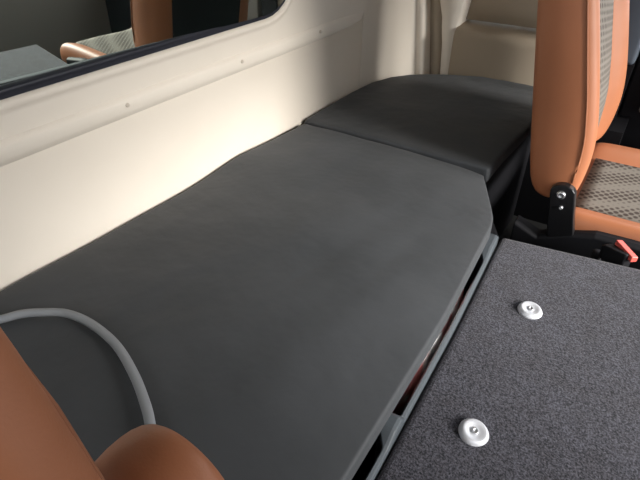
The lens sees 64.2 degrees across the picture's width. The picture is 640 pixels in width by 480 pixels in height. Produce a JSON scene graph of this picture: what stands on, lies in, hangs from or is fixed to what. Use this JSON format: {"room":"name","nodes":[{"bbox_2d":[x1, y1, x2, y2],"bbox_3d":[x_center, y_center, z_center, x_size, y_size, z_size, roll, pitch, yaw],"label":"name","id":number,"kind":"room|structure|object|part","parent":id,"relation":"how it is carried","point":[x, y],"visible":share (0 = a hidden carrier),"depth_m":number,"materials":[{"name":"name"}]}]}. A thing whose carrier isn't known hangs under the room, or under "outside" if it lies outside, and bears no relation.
{"room":"vehicle interior","nodes":[
{"label":"vehicle interior","id":0,"kind":"room"},
{"bbox_2d":[0,0,364,290],"bbox_3d":[-0.325,-0.282,0.806,0.035,1.280,2.310,21,41,27],"label":"wall","id":1,"kind":"structure","parent":0,"point":[58,200],"depth_m":0.91,"materials":[{"name":"beige plastic"}]},
{"bbox_2d":[0,0,284,99],"bbox_3d":[-0.477,-0.376,0.488,0.064,0.527,1.473,21,41,27],"label":"window","id":2,"kind":"structure","parent":1,"relation":"in","point":[43,43],"depth_m":0.77,"materials":[{"name":"black glass"}]},
{"bbox_2d":[0,13,362,166],"bbox_3d":[-0.371,-0.170,0.768,0.014,0.042,2.100,21,41,27],"label":"trim","id":3,"kind":"structure","parent":1,"relation":"attached to","point":[19,146],"depth_m":0.86,"materials":[{"name":"beige plastic"}]},
{"bbox_2d":[359,0,430,88],"bbox_3d":[0.243,-0.733,1.437,0.174,1.280,0.430,21,41,27],"label":"trim","id":4,"kind":"structure","parent":1,"relation":"attached to","point":[396,33],"depth_m":1.56,"materials":[{"name":"beige plastic"}]},
{"bbox_2d":[448,19,535,85],"bbox_3d":[0.614,-0.394,1.620,0.418,0.515,0.142,21,41,27],"label":"panel","id":5,"kind":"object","parent":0,"point":[505,52],"depth_m":1.50,"materials":[{"name":"beige plastic"}]},
{"bbox_2d":[430,0,441,73],"bbox_3d":[0.367,-0.811,1.546,0.196,1.280,0.068,21,41,27],"label":"trim","id":6,"kind":"structure","parent":5,"relation":"attached to","point":[435,12],"depth_m":1.62,"materials":[{"name":"beige plastic"}]},
{"bbox_2d":[440,0,471,74],"bbox_3d":[0.396,-0.788,1.514,0.150,1.280,0.102,21,41,27],"label":"trim","id":7,"kind":"structure","parent":5,"relation":"attached to","point":[454,12],"depth_m":1.54,"materials":[{"name":"beige plastic"}]},
{"bbox_2d":[466,0,537,27],"bbox_3d":[0.623,-0.941,1.281,0.450,0.760,0.060,21,41,27],"label":"trim","id":8,"kind":"structure","parent":5,"relation":"attached to","point":[523,13],"depth_m":1.50,"materials":[{"name":"beige plastic"}]},
{"bbox_2d":[514,114,629,224],"bbox_3d":[0.756,-0.237,1.559,0.235,0.330,0.220,21,41,27],"label":"trim","id":9,"kind":"structure","parent":5,"relation":"attached to","point":[531,205],"depth_m":1.55,"materials":[{"name":"black plastic"}]},
{"bbox_2d":[612,57,637,120],"bbox_3d":[0.818,-0.434,1.423,0.072,0.150,0.145,21,41,27],"label":"trim","id":10,"kind":"structure","parent":5,"relation":"attached to","point":[630,68],"depth_m":1.34,"materials":[{"name":"black plastic"}]},
{"bbox_2d":[627,0,639,64],"bbox_3d":[0.816,-0.820,1.145,0.072,0.800,0.150,21,41,27],"label":"trim","id":11,"kind":"structure","parent":5,"relation":"attached to","point":[634,5],"depth_m":1.27,"materials":[{"name":"grey plastic"}]},
{"bbox_2d":[496,215,546,247],"bbox_3d":[0.456,0.537,0.788,1.900,0.030,2.350,21,41,27],"label":"floor","id":12,"kind":"structure","parent":0,"point":[507,233],"depth_m":1.56,"materials":[{"name":"grey plastic"}]},
{"bbox_2d":[0,327,223,479],"bbox_3d":[0.003,0.451,0.111,0.685,0.897,0.485,21,41,27],"label":"seat","id":13,"kind":"object","parent":12,"relation":"on","point":[38,441],"visible":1,"depth_m":0.17,"materials":[{"name":"brown leather"}]},
{"bbox_3d":[-0.209,0.239,0.106,0.191,0.548,0.410,21,41,27],"label":"backrest","id":14,"kind":"part","parent":13,"relation":"part of","materials":[{"name":"orange leather"}]},
{"bbox_3d":[-0.099,0.181,0.321,0.138,0.174,0.051,21,41,27],"label":"armrest","id":15,"kind":"part","parent":13,"relation":"part of","materials":[{"name":"orange leather"}]},
{"bbox_2d":[352,222,498,479],"bbox_3d":[-0.056,0.197,0.948,0.584,0.336,0.895,21,41,27],"label":"storage box","id":16,"kind":"object","parent":12,"relation":"on","point":[378,454],"visible":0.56,"depth_m":0.72,"materials":[{"name":"black plastic"}]},
{"bbox_2d":[0,124,492,479],"bbox_3d":[-0.065,0.033,0.844,0.573,0.049,0.924,21,41,27],"label":"pad","id":17,"kind":"object","parent":16,"relation":"on","point":[273,314],"visible":0.98,"depth_m":0.73,"materials":[{"name":"grey leather"}]},
{"bbox_2d":[0,308,155,424],"bbox_3d":[-0.303,0.164,0.613,0.431,0.012,0.154,21,41,27],"label":"cable","id":18,"kind":"object","parent":17,"relation":"on","point":[139,387],"visible":0.81,"depth_m":0.66,"materials":[{"name":"grey plastic"}]},
{"bbox_2d":[392,289,463,414],"bbox_3d":[0.177,0.223,0.863,0.046,0.264,0.291,19,40,24],"label":"wrapper","id":19,"kind":"object","parent":16,"relation":"in","point":[400,406],"visible":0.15,"depth_m":0.73,"materials":[{"name":"brown plastic"}]},
{"bbox_3d":[0.327,0.084,1.105,0.020,0.337,0.151,3,36,4],"label":"corner panel","id":20,"kind":"part","parent":16,"relation":"part of","materials":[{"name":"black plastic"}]},
{"bbox_2d":[485,132,530,239],"bbox_3d":[0.290,-0.171,1.454,0.462,0.345,0.490,21,41,27],"label":"storage box","id":21,"kind":"object","parent":12,"relation":"on","point":[503,187],"visible":0.16,"depth_m":1.35,"materials":[{"name":"black plastic"}]},
{"bbox_2d":[304,74,532,181],"bbox_3d":[0.313,-0.350,1.369,0.488,0.043,0.570,21,41,27],"label":"pad","id":22,"kind":"object","parent":21,"relation":"on","point":[472,123],"visible":0.87,"depth_m":1.28,"materials":[{"name":"black leather"}]},
{"bbox_2d":[377,239,639,479],"bbox_3d":[0.442,0.383,0.695,0.658,0.329,0.839,21,41,27],"label":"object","id":23,"kind":"object","parent":12,"relation":"on","point":[538,378],"visible":1,"depth_m":0.69,"materials":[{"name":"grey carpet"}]},
{"bbox_2d":[510,0,639,269],"bbox_3d":[0.727,-0.188,1.004,0.685,0.897,0.430,21,41,27],"label":"seat","id":24,"kind":"object","parent":12,"relation":"on","point":[592,189],"visible":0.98,"depth_m":0.98,"materials":[{"name":"orange leather"}]},
{"bbox_3d":[0.530,-0.413,1.017,0.191,0.548,0.410,21,41,27],"label":"backrest","id":25,"kind":"part","parent":24,"relation":"part of","materials":[{"name":"orange leather"}]},
{"bbox_3d":[0.544,-0.396,1.017,0.116,0.460,0.262,21,41,27],"label":"backrest panel","id":26,"kind":"part","parent":24,"relation":"part of","materials":[{"name":"beige fabric"}]},
{"bbox_2d":[575,143,639,240],"bbox_3d":[0.799,-0.037,1.067,0.525,0.138,0.410,21,41,27],"label":"cushion","id":27,"kind":"object","parent":24,"relation":"on","point":[607,203],"depth_m":1.07,"materials":[{"name":"beige fabric"}]},
{"bbox_3d":[0.775,-0.055,1.035,0.448,0.035,0.242,21,41,27],"label":"cushion panel","id":28,"kind":"part","parent":24,"relation":"part of","materials":[{"name":"beige fabric"}]},
{"bbox_2d":[589,240,637,266],"bbox_3d":[0.542,0.142,1.024,0.031,0.338,0.083,-16,38,-20],"label":"belt","id":29,"kind":"object","parent":12,"relation":"attached to","point":[619,253],"visible":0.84,"depth_m":0.93,"materials":[{"name":"black plastic"}]},
{"bbox_3d":[1.228,0.666,0.254,0.050,0.380,2.350,21,41,27],"label":"wall","id":30,"kind":"structure","parent":0,"visible":0},
{"bbox_2d":[618,52,639,148],"bbox_3d":[1.359,-0.158,1.201,1.208,0.620,0.120,21,41,27],"label":"door","id":31,"kind":"structure","parent":30,"relation":"in","point":[630,105],"depth_m":1.42,"materials":[{"name":"black plastic"}]}
]}

